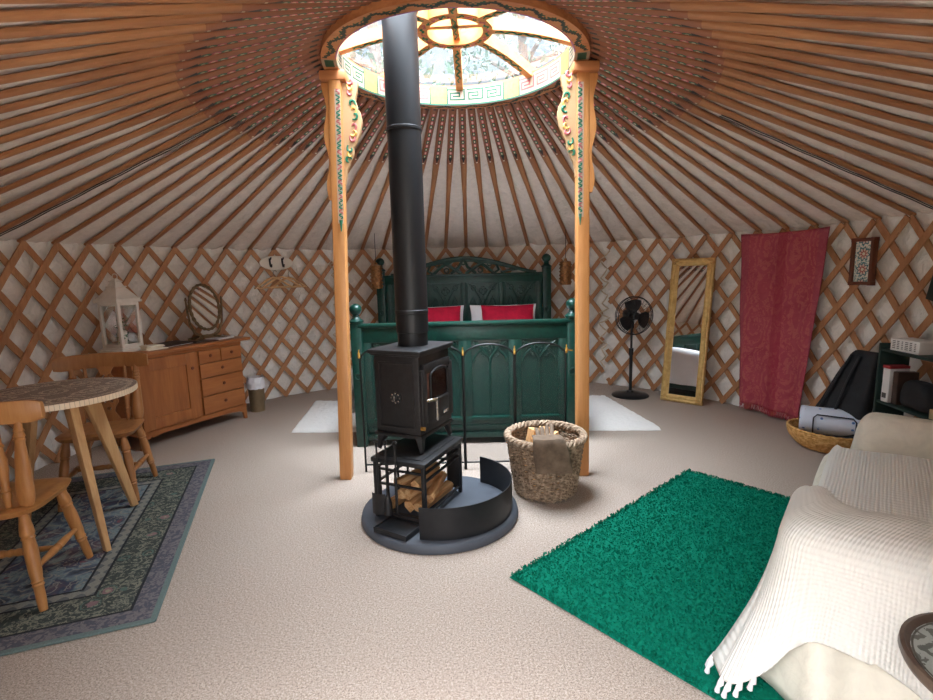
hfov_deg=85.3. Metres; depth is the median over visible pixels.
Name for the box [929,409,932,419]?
box
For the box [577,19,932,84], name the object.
pole
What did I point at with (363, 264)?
wall
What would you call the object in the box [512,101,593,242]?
pole
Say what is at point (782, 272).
curtain
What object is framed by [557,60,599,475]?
post
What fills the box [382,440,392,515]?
brush
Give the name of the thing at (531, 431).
log
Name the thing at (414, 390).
wood stove
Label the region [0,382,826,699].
floor
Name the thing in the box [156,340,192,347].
folder
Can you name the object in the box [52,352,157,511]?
chair
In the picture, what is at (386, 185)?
pole
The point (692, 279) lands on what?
mirror
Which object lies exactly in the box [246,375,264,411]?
waste bin
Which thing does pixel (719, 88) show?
pole
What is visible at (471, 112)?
pole
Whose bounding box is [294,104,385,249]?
pole
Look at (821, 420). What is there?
blanket
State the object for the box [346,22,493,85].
tree
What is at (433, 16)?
skylight
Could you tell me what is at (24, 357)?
trellis section
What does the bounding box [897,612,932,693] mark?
tray table
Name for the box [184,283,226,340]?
oval mirror
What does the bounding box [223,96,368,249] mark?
pole
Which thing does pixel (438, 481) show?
log
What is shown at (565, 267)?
pendant lamp
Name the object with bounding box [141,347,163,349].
coaster
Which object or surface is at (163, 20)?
pole
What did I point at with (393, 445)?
poker
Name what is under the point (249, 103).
pole
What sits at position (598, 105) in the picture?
pole
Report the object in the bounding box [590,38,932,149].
pole
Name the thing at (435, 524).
guard
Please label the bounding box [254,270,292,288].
hanger
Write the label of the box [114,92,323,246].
pole
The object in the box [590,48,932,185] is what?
pole
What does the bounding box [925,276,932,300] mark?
sign
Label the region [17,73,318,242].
pole
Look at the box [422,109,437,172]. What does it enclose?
pole
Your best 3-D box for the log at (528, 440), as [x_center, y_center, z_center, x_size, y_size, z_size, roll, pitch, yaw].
[0.432,0.719,3.138,0.080,0.338,0.190,-3,9,-10]
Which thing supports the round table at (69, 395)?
on the oriental rug at (125, 586)
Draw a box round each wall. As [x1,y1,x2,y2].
[0,239,336,480]
[332,242,607,383]
[605,212,932,418]
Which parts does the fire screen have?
screen panel, screen panel, screen panel, screen panel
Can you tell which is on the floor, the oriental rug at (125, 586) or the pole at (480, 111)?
the oriental rug at (125, 586)
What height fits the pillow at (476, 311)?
0.367 m
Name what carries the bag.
on the floor
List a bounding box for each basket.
[503,420,587,503]
[786,418,852,453]
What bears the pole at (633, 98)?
attached to the ceiling
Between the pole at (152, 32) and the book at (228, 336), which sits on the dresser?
the book at (228, 336)
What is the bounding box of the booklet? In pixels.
[191,339,218,343]
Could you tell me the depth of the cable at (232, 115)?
3.33 m
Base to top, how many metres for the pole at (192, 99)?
1.032 m
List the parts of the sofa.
arm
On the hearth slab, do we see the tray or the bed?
the tray
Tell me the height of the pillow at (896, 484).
0.177 m
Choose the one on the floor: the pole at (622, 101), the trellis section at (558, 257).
the trellis section at (558, 257)
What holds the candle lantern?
on the dresser
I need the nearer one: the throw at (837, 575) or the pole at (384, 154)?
the throw at (837, 575)
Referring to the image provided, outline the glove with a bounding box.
[532,423,572,473]
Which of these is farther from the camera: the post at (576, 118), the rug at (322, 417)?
the rug at (322, 417)
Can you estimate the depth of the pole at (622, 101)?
3.67 m
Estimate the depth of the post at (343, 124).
3.21 m
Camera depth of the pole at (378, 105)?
4.65 m
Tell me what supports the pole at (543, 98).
attached to the ceiling
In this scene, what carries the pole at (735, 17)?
attached to the ceiling
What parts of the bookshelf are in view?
panel, shelf, shelf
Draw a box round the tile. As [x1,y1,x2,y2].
[847,237,879,285]
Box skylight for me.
[320,0,589,108]
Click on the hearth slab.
(474, 491)
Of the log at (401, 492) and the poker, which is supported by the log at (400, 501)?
the log at (401, 492)
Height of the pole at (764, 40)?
1.031 m
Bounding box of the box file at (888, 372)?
[880,364,910,402]
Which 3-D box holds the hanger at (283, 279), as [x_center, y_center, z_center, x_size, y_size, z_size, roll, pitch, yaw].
[-2.037,-0.807,5.794,0.438,0.199,0.026,-10,12,-43]
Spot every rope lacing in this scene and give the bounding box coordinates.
[329,262,335,336]
[598,250,609,366]
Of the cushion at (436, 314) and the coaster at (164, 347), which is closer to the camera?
the coaster at (164, 347)
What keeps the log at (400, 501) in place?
on the hearth slab
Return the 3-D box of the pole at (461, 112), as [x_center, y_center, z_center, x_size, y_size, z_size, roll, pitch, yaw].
[-0.021,-1.617,5.169,0.061,1.032,2.513,-1,9,0]
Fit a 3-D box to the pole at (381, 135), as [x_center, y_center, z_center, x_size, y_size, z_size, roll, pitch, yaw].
[-1.115,-1.546,4.894,0.061,1.032,2.544,-7,10,-31]
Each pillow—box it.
[428,305,463,320]
[470,304,535,320]
[818,445,932,522]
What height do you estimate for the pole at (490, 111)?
1.032 m
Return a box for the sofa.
[760,412,932,699]
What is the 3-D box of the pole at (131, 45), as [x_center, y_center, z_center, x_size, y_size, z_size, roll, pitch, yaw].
[-1.487,-1.063,1.830,2.428,1.032,0.061,-9,12,-42]
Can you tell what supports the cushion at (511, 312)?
on the bed
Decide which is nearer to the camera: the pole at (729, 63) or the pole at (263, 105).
the pole at (729, 63)
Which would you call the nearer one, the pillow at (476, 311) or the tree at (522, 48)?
the pillow at (476, 311)
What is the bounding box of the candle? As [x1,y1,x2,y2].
[117,330,127,344]
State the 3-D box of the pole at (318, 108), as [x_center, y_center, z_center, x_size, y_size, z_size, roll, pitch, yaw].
[-1.875,-1.399,4.073,2.540,1.032,0.061,3,10,27]
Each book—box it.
[205,335,233,339]
[891,371,919,404]
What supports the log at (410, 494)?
on the log at (409, 504)
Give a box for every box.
[890,338,932,354]
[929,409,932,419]
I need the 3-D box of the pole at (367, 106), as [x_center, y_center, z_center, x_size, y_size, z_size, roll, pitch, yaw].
[-1.499,-1.490,4.597,2.547,1.032,0.061,7,12,44]
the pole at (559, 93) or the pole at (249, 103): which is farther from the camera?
the pole at (559, 93)
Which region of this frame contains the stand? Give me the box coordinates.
[371,434,462,518]
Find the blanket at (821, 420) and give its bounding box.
[799,405,859,437]
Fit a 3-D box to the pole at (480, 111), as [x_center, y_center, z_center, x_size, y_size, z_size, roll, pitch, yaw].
[0.303,-1.619,5.129,0.061,1.032,2.498,0,9,9]
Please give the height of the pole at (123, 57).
1.032 m
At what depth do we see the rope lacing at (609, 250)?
6.01 m
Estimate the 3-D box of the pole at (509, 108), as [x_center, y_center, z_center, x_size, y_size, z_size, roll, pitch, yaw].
[0.767,-1.607,4.972,0.061,1.032,2.473,2,10,23]
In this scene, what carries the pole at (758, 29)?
attached to the ceiling
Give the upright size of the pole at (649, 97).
1.031 m
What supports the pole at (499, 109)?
attached to the ceiling
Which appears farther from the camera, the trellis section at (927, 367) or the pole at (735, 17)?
the trellis section at (927, 367)
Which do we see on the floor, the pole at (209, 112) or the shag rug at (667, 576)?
the shag rug at (667, 576)
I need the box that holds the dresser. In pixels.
[108,336,249,450]
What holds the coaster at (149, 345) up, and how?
on the coaster
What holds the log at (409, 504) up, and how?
on the hearth slab
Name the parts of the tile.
tile panel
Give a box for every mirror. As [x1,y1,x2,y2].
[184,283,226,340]
[660,257,715,405]
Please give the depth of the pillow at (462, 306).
5.92 m
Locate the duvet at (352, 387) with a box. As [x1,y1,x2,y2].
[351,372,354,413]
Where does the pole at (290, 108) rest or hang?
attached to the ceiling
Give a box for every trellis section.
[0,240,336,468]
[333,242,605,382]
[605,214,932,417]
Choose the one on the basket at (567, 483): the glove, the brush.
the glove
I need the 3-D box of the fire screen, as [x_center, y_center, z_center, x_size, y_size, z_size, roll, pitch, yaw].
[-0.003,0.409,3.529,1.473,0.908,0.074,-1,9,0]
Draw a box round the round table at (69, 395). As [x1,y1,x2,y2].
[0,377,138,551]
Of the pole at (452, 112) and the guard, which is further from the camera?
the pole at (452, 112)
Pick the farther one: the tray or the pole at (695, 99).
the pole at (695, 99)
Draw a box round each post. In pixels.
[319,70,362,479]
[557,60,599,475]
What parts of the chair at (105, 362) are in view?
leg, leg, seat, crest rail, leg, leg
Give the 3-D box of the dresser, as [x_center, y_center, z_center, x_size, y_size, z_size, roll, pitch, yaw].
[-2.603,0.347,4.703,0.435,0.815,1.175,3,10,26]
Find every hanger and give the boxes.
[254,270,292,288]
[262,270,300,287]
[271,271,306,288]
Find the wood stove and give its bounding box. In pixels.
[367,341,452,453]
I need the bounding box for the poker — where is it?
[392,441,400,514]
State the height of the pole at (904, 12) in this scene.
1.031 m
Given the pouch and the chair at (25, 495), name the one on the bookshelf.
the pouch
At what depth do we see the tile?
3.78 m
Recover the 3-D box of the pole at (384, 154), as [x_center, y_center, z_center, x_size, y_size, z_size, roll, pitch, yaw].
[-0.971,-1.561,4.971,0.061,1.032,2.542,-6,10,-27]
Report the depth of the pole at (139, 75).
2.33 m
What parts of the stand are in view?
leg, plate, inset panel, leg, plate, leg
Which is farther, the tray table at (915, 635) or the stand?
the stand
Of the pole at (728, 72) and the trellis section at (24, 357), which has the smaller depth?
the pole at (728, 72)
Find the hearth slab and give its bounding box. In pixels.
[361,476,518,554]
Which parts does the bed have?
foot post, moulding, head post, panel, moulding, panel, moulding, panel, panel, moulding, cornice, headboard, rail, footboard, notched trim, panel, moulding, panel, moulding, panel, moulding, panel, moulding, head post, foot post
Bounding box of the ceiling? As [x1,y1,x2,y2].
[0,0,932,249]
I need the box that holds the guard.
[418,456,511,540]
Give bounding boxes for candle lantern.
[92,273,143,352]
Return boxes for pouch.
[900,380,932,413]
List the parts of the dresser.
door, door panel, drawer, drawer, drawer, drawer, drawer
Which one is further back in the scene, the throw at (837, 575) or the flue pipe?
the flue pipe
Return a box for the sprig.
[115,318,129,343]
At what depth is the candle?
4.22 m
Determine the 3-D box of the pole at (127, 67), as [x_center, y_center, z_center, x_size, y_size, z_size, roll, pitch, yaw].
[-1.699,-1.096,2.077,2.447,1.032,0.061,-7,10,-32]
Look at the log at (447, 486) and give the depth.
3.00 m
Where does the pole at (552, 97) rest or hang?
attached to the ceiling
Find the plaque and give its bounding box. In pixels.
[259,256,292,269]
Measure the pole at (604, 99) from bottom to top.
1.031 m
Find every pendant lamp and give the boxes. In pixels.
[370,233,382,288]
[559,229,571,284]
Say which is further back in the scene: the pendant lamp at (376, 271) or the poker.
the pendant lamp at (376, 271)
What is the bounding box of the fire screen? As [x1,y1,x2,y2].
[358,342,572,471]
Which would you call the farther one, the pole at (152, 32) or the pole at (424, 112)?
the pole at (424, 112)
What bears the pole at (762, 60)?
attached to the ceiling
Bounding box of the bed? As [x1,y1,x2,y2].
[349,254,574,446]
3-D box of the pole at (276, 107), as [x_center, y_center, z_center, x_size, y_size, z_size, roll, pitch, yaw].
[-2.032,-1.325,3.615,2.526,1.032,0.061,1,9,13]
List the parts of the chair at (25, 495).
crest rail, leg, seat, leg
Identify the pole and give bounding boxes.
[0,0,380,3]
[0,2,370,22]
[0,6,360,39]
[0,10,351,54]
[0,15,343,69]
[0,20,336,84]
[0,25,330,99]
[0,30,326,113]
[0,35,323,128]
[0,40,320,144]
[0,45,319,159]
[0,50,319,176]
[0,55,320,194]
[0,60,321,212]
[0,65,324,232]
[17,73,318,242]
[51,79,321,243]
[84,86,321,245]
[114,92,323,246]
[143,100,325,247]
[171,108,325,247]
[198,94,361,248]
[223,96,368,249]
[248,98,376,249]
[271,101,384,249]
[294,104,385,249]
[317,121,386,249]
[347,142,387,238]
[360,172,388,249]
[382,108,428,249]
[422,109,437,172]
[425,109,446,248]
[444,109,456,248]
[458,109,467,247]
[467,108,487,247]
[476,108,508,246]
[485,106,529,245]
[494,105,550,244]
[503,103,571,243]
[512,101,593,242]
[520,99,615,241]
[529,97,637,240]
[537,94,660,238]
[538,0,932,1]
[545,91,684,237]
[546,1,932,19]
[552,88,709,235]
[555,5,932,36]
[558,86,734,233]
[564,9,932,53]
[571,14,932,68]
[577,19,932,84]
[582,23,932,100]
[585,28,932,116]
[588,33,932,132]
[588,58,915,215]
[589,53,932,205]
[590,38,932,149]
[590,43,932,167]
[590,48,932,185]
[593,97,761,231]
[594,89,789,228]
[595,82,818,226]
[597,69,881,219]
[597,75,849,222]
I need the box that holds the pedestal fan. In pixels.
[611,296,652,399]
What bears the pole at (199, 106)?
attached to the ceiling
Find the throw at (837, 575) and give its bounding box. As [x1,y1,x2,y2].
[704,485,932,699]
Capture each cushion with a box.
[428,306,460,321]
[481,304,533,319]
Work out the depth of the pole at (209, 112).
3.10 m
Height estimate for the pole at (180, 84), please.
1.032 m
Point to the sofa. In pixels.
(808, 671)
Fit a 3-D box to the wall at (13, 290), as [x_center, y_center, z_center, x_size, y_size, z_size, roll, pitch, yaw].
[-2.485,0.036,3.498,1.773,1.810,5.654,-1,9,0]
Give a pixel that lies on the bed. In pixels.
(540, 368)
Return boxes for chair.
[0,400,92,611]
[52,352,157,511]
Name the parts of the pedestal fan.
blade, motor, blade, blade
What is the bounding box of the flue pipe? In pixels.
[381,11,428,346]
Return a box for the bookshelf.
[873,343,932,419]
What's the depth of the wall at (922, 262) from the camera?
4.94 m
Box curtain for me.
[739,226,829,420]
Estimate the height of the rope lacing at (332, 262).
1.409 m
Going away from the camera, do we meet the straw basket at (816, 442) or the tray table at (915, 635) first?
the tray table at (915, 635)
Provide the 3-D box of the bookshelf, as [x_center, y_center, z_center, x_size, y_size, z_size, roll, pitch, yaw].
[2.906,0.428,3.152,0.190,0.845,0.800,0,9,7]
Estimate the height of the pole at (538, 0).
1.031 m
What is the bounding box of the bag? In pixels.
[811,350,877,438]
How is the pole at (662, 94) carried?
attached to the ceiling
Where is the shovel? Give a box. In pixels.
[372,439,384,514]
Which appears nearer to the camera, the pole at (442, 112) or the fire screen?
the fire screen
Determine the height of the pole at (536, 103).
1.032 m
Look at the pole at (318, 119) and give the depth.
4.07 m
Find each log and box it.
[391,495,406,508]
[397,469,420,484]
[398,481,411,498]
[405,472,441,499]
[405,489,428,511]
[411,462,439,487]
[413,480,453,511]
[427,471,446,502]
[523,427,539,471]
[527,439,543,492]
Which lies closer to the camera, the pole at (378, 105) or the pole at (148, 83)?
the pole at (148, 83)
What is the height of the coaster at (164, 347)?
0.009 m
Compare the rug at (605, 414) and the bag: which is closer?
the bag
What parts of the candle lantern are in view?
frame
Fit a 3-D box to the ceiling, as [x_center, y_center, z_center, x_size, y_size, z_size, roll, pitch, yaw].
[-0.137,-1.314,3.260,6.482,1.074,6.482,-4,9,-18]
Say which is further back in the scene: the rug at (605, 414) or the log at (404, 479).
the rug at (605, 414)
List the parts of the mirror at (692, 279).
glass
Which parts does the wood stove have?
leg, vent knob, moulding, plate, plate, leg, firebrick panel, door handle, door, glass, glass trim, leg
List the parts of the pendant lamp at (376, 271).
lamp shade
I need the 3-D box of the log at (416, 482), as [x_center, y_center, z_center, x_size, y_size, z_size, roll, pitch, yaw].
[-0.238,0.727,2.963,0.056,0.056,0.310,1,9,18]
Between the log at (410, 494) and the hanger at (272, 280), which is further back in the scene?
the hanger at (272, 280)
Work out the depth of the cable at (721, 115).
3.16 m
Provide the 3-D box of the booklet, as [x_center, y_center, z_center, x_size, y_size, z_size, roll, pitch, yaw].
[-2.466,-0.083,4.748,0.130,0.012,0.220,4,10,31]
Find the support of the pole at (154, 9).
attached to the ceiling
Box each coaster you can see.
[139,344,163,347]
[139,347,167,350]
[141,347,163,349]
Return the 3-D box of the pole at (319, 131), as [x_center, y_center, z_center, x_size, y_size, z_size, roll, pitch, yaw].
[-1.710,-1.446,4.350,2.545,1.032,0.061,5,11,36]
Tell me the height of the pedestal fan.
1.099 m
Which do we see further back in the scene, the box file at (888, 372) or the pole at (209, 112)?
the box file at (888, 372)
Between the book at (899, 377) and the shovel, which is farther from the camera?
the book at (899, 377)
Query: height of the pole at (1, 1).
1.031 m
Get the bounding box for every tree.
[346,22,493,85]
[424,12,566,85]
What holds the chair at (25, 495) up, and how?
on the oriental rug at (125, 586)
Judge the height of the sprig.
0.241 m
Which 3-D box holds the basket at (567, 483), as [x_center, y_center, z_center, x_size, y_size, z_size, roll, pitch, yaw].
[0.501,0.706,3.222,0.526,0.400,0.525,-7,11,-34]
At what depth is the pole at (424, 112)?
4.13 m
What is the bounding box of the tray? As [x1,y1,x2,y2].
[373,515,418,541]
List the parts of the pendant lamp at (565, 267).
lamp shade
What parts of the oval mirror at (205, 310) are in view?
oval frame, glass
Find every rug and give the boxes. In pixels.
[0,459,214,656]
[291,400,355,432]
[510,468,789,699]
[589,395,660,430]
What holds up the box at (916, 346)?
on the bookshelf
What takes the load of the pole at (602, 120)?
attached to the ceiling
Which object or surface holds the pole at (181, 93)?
attached to the ceiling
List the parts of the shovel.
blade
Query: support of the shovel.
hanging from the stand

